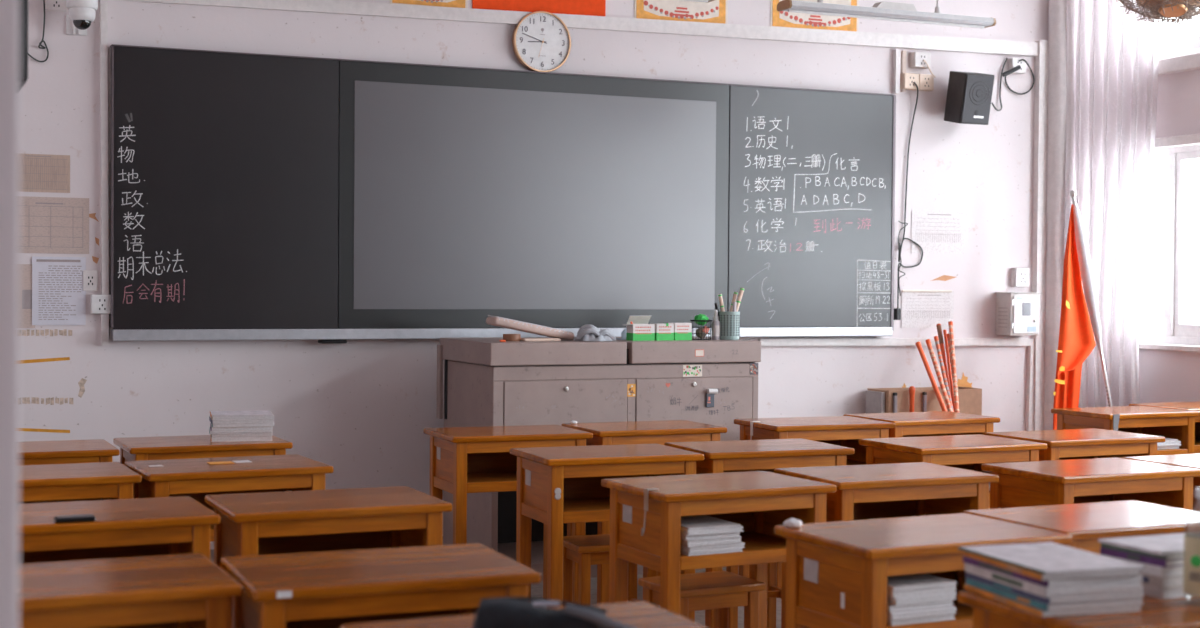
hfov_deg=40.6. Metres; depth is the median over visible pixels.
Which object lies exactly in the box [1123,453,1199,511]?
school desk
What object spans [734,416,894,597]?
school desk
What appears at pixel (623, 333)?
mask
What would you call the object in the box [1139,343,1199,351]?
window sill
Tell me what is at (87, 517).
phone
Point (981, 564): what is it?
print
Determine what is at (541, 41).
wall clock
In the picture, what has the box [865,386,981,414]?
cardboard box
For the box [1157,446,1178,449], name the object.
book
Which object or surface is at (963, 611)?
shelf
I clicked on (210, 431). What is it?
magazine
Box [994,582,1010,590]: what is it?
print
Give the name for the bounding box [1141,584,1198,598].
workbook
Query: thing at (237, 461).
paper note
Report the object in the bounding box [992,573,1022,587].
print
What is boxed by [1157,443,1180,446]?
book
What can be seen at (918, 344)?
stick
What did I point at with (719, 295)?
tube
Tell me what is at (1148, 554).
print
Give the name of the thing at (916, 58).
wall socket
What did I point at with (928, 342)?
stick
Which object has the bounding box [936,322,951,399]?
stick
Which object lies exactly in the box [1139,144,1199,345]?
window
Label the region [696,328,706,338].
paper scrap
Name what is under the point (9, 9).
trim
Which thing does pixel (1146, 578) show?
print
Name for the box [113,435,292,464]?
school desk
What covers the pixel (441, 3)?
certificate
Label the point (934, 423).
school desk
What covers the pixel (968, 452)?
school desk
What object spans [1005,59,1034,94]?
coiled cable
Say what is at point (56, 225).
notice
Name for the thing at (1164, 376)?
wall
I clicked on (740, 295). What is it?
tube
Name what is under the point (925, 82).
wall socket
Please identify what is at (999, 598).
print
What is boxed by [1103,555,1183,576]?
workbook
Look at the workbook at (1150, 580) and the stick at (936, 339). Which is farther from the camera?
the stick at (936, 339)
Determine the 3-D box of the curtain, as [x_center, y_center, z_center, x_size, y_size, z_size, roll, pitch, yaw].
[3.299,-0.637,8.520,0.347,3.130,2.420,0,1,-23]
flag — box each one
[472,0,605,15]
[1053,190,1112,429]
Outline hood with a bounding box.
[995,292,1041,293]
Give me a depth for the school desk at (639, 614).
2.91 m
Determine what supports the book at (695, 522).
on the book at (729, 529)
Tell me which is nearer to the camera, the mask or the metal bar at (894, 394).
the mask
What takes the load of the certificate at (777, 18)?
attached to the wall at (362, 409)
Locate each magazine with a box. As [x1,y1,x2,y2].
[209,416,273,423]
[209,428,271,433]
[210,410,272,416]
[210,415,273,419]
[210,423,272,430]
[211,422,274,426]
[211,433,271,437]
[211,437,272,441]
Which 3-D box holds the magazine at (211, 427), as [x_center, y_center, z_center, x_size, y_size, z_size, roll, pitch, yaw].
[-1.383,0.435,6.252,0.230,0.014,0.189,0,1,-14]
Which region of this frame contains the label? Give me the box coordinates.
[1183,533,1199,595]
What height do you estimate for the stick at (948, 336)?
1.101 m
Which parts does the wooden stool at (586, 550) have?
leg, leg, seat, leg, leg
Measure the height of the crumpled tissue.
0.028 m
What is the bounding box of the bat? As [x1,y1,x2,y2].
[909,386,914,411]
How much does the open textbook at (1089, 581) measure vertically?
0.012 m
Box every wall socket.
[45,0,66,11]
[83,270,97,290]
[90,294,110,313]
[900,73,933,90]
[910,52,930,68]
[1008,58,1025,73]
[1011,268,1029,286]
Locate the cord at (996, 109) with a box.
[991,58,1007,110]
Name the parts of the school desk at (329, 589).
leg, rail, panel, leg, panel, rail, leg, panel, leg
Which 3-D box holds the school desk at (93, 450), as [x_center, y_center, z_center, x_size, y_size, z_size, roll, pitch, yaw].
[-2.090,0.858,5.913,0.600,0.750,0.420,0,1,-24]
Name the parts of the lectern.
panel, lid, panel, door, rail, lid, door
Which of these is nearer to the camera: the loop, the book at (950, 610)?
the book at (950, 610)
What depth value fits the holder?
7.52 m
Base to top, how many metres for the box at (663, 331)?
0.082 m
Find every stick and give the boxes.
[915,339,946,410]
[926,337,952,411]
[934,336,953,411]
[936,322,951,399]
[943,330,954,411]
[947,334,952,381]
[948,319,958,412]
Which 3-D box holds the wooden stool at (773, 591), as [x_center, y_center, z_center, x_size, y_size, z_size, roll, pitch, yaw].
[0.588,1.040,6.275,0.330,0.415,0.250,0,1,-21]
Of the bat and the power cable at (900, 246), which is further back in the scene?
the power cable at (900, 246)
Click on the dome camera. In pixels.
(82, 13)
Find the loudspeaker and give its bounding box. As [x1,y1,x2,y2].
[944,71,993,124]
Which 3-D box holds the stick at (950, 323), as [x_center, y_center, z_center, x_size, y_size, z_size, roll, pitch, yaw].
[1.936,0.626,8.757,0.026,1.184,0.826,1,1,5]
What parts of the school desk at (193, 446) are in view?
leg, rail, leg, rail, leg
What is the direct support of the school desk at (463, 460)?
on the floor
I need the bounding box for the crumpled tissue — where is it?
[783,518,801,527]
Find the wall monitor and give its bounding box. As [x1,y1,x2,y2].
[20,0,27,89]
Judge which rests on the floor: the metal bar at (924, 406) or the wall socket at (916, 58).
the metal bar at (924, 406)
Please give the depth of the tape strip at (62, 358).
7.37 m
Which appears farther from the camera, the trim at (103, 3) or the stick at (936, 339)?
the stick at (936, 339)
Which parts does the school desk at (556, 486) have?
leg, rail, rail, panel, leg, shelf rail, panel, rail, leg, panel, leg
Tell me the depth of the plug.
9.14 m
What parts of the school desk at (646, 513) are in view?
leg, rail, rail, panel, leg, panel, shelf rail, rail, leg, panel, leg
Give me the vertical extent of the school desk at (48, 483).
0.750 m
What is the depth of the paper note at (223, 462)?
5.41 m
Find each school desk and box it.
[19,439,119,465]
[19,462,141,503]
[19,496,220,563]
[19,553,241,627]
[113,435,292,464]
[124,454,333,541]
[205,486,452,627]
[220,543,540,627]
[340,601,707,627]
[423,425,592,602]
[510,444,703,621]
[561,420,726,603]
[601,471,835,627]
[664,438,853,627]
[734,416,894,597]
[774,462,998,627]
[774,513,1071,627]
[843,411,999,508]
[859,434,1046,503]
[958,590,1199,627]
[963,500,1199,554]
[981,457,1199,510]
[984,428,1164,460]
[1051,406,1199,454]
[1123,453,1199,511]
[1129,402,1199,452]
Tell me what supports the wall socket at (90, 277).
attached to the wall at (362, 409)
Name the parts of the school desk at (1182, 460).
rail, panel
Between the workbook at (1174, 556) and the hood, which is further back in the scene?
the hood
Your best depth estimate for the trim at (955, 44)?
8.52 m
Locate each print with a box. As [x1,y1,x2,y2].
[644,1,718,18]
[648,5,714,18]
[780,11,850,26]
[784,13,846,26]
[979,562,1011,574]
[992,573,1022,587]
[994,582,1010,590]
[994,596,1006,602]
[1007,565,1021,572]
[1017,597,1029,603]
[1127,554,1139,559]
[1134,551,1153,556]
[1141,576,1148,582]
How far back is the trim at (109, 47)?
7.45 m
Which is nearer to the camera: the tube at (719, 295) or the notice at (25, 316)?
the notice at (25, 316)
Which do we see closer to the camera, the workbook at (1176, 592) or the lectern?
the workbook at (1176, 592)
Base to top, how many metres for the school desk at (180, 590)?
0.750 m
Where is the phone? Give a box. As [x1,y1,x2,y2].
[54,514,95,522]
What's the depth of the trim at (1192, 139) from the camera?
9.14 m
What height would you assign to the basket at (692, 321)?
0.097 m
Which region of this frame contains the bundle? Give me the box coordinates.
[1002,65,1020,76]
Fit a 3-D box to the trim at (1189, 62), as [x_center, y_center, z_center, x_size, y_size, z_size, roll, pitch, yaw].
[4.996,-1.326,5.176,0.070,0.084,9.960,0,1,-23]
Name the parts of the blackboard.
chalk panel, display frame, chalk panel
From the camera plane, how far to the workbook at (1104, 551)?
3.20 m
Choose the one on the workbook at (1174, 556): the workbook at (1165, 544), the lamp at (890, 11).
the workbook at (1165, 544)
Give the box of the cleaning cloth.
[573,324,615,340]
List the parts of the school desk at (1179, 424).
leg, rail, panel, leg, panel, leg, rail, panel, shelf rail, leg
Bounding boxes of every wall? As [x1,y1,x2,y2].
[19,0,1048,548]
[1139,69,1199,453]
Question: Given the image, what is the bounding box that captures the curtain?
[1064,0,1158,407]
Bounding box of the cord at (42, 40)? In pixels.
[28,0,48,61]
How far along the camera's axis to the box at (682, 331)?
7.78 m
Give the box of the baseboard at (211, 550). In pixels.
[210,536,442,562]
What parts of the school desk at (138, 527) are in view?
panel, rail, leg, panel, leg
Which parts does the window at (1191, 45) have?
frame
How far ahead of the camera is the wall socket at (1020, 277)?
9.48 m
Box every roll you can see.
[486,315,573,339]
[503,334,520,340]
[733,302,735,311]
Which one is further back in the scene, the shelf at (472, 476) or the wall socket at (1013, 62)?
the wall socket at (1013, 62)
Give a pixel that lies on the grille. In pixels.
(976, 90)
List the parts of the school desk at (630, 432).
leg, rail, leg, rail, leg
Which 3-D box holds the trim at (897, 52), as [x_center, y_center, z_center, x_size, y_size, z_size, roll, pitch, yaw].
[1.672,-1.366,9.145,0.030,0.250,0.030,0,1,-23]
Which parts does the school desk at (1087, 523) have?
leg, rail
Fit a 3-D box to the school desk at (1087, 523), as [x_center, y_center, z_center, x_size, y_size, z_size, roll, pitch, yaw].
[1.338,0.911,4.341,0.600,0.750,0.420,0,1,-24]
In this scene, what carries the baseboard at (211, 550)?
attached to the wall at (362, 409)
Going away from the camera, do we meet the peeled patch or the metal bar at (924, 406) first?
the peeled patch
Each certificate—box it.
[390,0,467,7]
[634,0,726,23]
[770,0,857,31]
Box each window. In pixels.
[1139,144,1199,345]
[1158,36,1199,59]
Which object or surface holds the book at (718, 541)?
on the book at (735, 545)
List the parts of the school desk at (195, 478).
leg, rail, panel, leg, shelf rail, panel, rail, panel, leg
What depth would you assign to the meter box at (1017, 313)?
9.37 m
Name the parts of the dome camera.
wall plate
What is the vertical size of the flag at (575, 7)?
0.492 m
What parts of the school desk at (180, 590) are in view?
rail, panel, leg, panel, leg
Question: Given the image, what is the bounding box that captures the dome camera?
[66,0,97,35]
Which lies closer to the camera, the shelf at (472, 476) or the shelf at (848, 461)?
the shelf at (472, 476)
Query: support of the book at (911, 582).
on the book at (946, 589)
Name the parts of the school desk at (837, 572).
leg, rail, rail, panel, leg, rail, shelf rail, panel, leg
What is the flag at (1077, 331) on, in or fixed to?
on the floor
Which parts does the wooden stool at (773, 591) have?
leg, leg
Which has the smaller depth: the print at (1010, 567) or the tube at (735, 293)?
the print at (1010, 567)
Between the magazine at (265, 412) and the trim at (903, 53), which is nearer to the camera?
the magazine at (265, 412)
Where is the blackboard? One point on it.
(253, 196)
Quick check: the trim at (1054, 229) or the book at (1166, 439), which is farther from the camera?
the trim at (1054, 229)
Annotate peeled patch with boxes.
[78,378,86,397]
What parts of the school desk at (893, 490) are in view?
leg, rail, panel, leg, panel, rail, leg, panel, leg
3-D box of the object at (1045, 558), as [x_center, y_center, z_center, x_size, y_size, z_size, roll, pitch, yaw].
[0.870,0.472,3.146,0.220,0.005,0.298,0,1,-19]
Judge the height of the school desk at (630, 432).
0.750 m
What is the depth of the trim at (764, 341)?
9.13 m
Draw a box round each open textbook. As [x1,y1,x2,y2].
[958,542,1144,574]
[963,556,1143,586]
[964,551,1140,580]
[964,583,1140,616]
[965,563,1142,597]
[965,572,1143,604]
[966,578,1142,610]
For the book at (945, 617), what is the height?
0.016 m
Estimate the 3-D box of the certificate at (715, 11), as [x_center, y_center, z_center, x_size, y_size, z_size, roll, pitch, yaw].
[0.434,-1.748,8.609,0.551,0.406,0.008,0,1,-23]
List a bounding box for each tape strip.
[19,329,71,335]
[19,357,69,363]
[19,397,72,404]
[19,428,69,432]
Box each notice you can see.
[19,264,34,327]
[20,153,69,192]
[20,196,88,253]
[32,256,85,324]
[901,290,953,327]
[911,209,963,253]
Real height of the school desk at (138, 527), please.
0.750 m
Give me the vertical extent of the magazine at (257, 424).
0.012 m
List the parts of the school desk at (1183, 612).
leg, rail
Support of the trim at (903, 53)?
attached to the wall at (362, 409)
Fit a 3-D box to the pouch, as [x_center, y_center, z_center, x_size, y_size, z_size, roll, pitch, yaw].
[-0.078,0.522,2.811,0.290,0.058,0.095,0,1,2]
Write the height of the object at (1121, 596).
0.012 m
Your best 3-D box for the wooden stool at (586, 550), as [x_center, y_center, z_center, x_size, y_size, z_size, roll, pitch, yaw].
[0.031,1.040,6.000,0.330,0.415,0.250,0,1,-21]
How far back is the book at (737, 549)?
4.79 m
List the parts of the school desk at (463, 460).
leg, rail, rail, panel, leg, shelf rail, panel, rail, leg, leg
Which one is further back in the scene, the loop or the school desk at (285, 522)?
the loop
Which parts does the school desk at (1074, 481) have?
leg, rail, panel, leg, panel, leg, rail, panel, leg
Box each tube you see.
[718,294,724,311]
[729,292,737,311]
[736,288,743,311]
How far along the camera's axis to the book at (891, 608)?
3.82 m
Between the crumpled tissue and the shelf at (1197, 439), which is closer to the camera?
the crumpled tissue
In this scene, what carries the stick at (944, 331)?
on the floor
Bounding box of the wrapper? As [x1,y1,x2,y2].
[694,314,707,324]
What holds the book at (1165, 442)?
on the book at (1176, 444)
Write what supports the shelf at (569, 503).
attached to the school desk at (556, 486)
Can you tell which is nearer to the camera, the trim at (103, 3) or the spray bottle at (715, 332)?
the trim at (103, 3)
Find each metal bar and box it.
[893,393,896,412]
[922,392,926,411]
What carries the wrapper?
in the basket at (692, 321)
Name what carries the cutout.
attached to the wall at (362, 409)
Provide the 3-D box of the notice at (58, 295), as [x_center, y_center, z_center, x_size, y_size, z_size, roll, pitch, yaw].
[-2.462,-0.105,7.383,0.233,0.311,0.002,0,1,-23]
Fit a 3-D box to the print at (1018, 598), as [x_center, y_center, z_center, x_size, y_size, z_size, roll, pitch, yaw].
[0.796,0.538,3.049,0.001,0.006,0.043,0,1,-18]
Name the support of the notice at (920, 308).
attached to the wall at (362, 409)
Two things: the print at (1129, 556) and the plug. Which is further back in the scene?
the plug
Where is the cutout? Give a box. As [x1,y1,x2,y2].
[957,373,971,387]
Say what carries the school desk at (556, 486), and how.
on the floor
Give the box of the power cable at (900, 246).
[897,82,922,307]
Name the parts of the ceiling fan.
motor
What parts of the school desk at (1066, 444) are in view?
rail, leg, panel, rail, panel, leg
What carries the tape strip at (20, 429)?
attached to the wall at (362, 409)
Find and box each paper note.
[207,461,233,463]
[233,460,251,462]
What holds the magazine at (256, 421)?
on the magazine at (257, 424)
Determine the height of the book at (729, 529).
0.015 m
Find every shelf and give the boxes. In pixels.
[467,471,516,481]
[563,497,609,510]
[680,531,785,554]
[846,459,865,464]
[952,588,972,617]
[1195,437,1199,444]
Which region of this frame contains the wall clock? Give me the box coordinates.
[512,11,570,71]
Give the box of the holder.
[521,338,560,340]
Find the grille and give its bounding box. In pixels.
[961,75,993,123]
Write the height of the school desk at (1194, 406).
0.750 m
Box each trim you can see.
[0,0,19,627]
[100,0,108,344]
[109,47,111,339]
[117,0,1037,55]
[758,338,1033,345]
[893,49,900,93]
[901,51,906,91]
[1025,346,1033,430]
[1031,40,1048,430]
[1044,0,1074,429]
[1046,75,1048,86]
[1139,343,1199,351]
[1154,133,1199,148]
[1158,52,1199,75]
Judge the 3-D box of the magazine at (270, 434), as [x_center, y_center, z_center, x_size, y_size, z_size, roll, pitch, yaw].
[-1.380,0.460,6.251,0.229,0.013,0.189,0,1,-12]
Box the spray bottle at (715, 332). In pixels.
[711,310,719,339]
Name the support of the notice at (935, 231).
attached to the wall at (362, 409)
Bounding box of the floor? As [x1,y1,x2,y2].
[531,567,780,627]
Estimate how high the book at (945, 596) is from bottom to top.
0.016 m
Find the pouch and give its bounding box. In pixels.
[472,597,636,627]
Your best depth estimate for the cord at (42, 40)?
7.33 m
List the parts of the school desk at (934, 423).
leg, panel, rail, panel, leg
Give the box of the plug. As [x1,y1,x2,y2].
[894,308,900,319]
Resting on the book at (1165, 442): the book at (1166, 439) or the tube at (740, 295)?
the book at (1166, 439)
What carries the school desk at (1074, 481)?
on the floor
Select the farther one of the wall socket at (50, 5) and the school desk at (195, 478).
the wall socket at (50, 5)
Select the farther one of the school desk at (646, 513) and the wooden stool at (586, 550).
the wooden stool at (586, 550)
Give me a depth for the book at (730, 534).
4.79 m
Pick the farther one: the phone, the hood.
the hood
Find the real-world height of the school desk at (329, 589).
0.750 m
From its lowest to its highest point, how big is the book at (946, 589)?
0.014 m
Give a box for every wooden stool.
[563,534,656,606]
[638,571,765,627]
[705,563,781,627]
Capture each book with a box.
[680,542,744,552]
[680,548,742,555]
[681,515,741,529]
[681,526,742,534]
[681,532,740,539]
[681,537,741,546]
[887,573,956,591]
[887,587,955,597]
[887,592,956,604]
[887,599,954,612]
[887,607,956,619]
[887,613,955,625]
[1157,441,1180,443]
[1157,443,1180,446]
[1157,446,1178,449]
[1165,438,1177,440]
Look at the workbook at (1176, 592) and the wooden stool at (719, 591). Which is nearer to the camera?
the workbook at (1176, 592)
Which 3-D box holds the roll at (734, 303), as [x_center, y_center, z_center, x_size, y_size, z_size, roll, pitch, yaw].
[0.655,0.026,7.908,0.018,0.170,0.030,1,1,8]
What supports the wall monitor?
attached to the wall
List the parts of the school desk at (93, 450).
rail, leg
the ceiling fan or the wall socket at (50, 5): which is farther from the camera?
the wall socket at (50, 5)
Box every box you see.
[625,316,654,340]
[650,323,673,340]
[669,323,691,339]
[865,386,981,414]
[995,292,1041,335]
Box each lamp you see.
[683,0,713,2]
[777,0,995,28]
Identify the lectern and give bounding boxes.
[436,336,760,580]
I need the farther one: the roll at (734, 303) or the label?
the roll at (734, 303)
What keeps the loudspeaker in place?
attached to the wall at (362, 409)
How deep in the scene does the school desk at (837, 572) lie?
3.92 m
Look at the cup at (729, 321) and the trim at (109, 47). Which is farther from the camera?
the cup at (729, 321)
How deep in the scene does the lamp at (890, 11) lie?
8.20 m
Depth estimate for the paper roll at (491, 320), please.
7.53 m
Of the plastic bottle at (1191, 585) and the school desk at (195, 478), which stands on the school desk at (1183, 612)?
the plastic bottle at (1191, 585)
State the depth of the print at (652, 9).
8.61 m
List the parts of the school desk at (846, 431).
leg, panel, rail, leg, panel, rail, leg, panel, leg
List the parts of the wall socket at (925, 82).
plate, plate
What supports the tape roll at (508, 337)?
on the lectern
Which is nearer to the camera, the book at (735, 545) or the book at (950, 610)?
the book at (950, 610)
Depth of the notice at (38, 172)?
7.35 m
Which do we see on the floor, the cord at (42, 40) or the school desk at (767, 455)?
the school desk at (767, 455)
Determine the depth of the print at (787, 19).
8.93 m
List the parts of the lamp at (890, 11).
hanging rod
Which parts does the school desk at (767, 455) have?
rail, panel, leg, panel, rail, leg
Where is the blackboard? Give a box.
[109,44,895,342]
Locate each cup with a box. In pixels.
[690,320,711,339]
[719,311,739,339]
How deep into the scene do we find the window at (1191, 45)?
9.28 m
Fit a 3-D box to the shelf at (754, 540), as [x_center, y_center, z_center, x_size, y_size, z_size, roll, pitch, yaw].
[0.360,0.713,5.006,0.465,0.012,0.320,0,1,-26]
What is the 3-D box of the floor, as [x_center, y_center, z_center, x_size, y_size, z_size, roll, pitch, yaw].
[1.908,1.374,3.889,7.320,0.150,10.360,0,1,-23]
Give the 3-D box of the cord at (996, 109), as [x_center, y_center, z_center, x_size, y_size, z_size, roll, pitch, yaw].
[2.297,-1.332,9.373,0.033,0.320,0.219,1,1,36]
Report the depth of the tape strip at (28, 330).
7.37 m
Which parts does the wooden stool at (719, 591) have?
leg, leg, seat, leg, leg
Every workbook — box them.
[1098,533,1186,554]
[1100,547,1183,566]
[1101,543,1183,559]
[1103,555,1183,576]
[1138,572,1183,588]
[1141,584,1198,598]
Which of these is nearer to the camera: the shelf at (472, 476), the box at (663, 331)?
the shelf at (472, 476)
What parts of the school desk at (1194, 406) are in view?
shelf rail, rail, panel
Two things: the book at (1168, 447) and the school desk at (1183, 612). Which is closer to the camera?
the school desk at (1183, 612)
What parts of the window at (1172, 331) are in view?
sash, sash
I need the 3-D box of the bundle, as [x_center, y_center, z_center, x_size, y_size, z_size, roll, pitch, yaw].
[2.381,-1.406,9.385,0.121,0.074,0.029,0,1,-19]
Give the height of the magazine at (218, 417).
0.013 m
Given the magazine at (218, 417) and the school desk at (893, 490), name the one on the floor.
the school desk at (893, 490)
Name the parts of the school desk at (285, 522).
leg, rail, panel, leg, panel, rail, leg, panel, leg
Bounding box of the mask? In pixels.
[616,328,626,339]
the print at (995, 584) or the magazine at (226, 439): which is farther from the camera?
the magazine at (226, 439)
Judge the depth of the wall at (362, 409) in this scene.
8.09 m
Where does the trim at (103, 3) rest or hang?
attached to the wall at (362, 409)
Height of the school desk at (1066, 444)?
0.750 m
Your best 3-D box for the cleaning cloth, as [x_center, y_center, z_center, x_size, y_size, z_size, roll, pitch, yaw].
[-0.017,0.086,7.594,0.218,0.078,0.156,0,1,-23]
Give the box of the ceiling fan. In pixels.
[1116,0,1199,26]
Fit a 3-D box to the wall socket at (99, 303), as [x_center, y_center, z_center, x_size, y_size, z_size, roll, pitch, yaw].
[-2.286,-0.045,7.442,0.095,0.089,0.046,0,1,-23]
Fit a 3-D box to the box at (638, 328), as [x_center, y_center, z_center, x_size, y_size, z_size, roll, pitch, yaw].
[0.181,0.067,7.716,0.140,0.118,0.077,0,1,-23]
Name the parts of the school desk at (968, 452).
leg, panel, rail, leg, panel, leg, rail, leg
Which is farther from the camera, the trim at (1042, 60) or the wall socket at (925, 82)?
the trim at (1042, 60)
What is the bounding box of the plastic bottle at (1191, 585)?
[1183,488,1199,595]
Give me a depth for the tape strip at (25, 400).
7.38 m
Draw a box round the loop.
[898,221,907,295]
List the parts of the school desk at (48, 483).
panel, rail, leg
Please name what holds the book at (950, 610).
on the book at (945, 617)
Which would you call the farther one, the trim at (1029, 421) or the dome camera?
the trim at (1029, 421)
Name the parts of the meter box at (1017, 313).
door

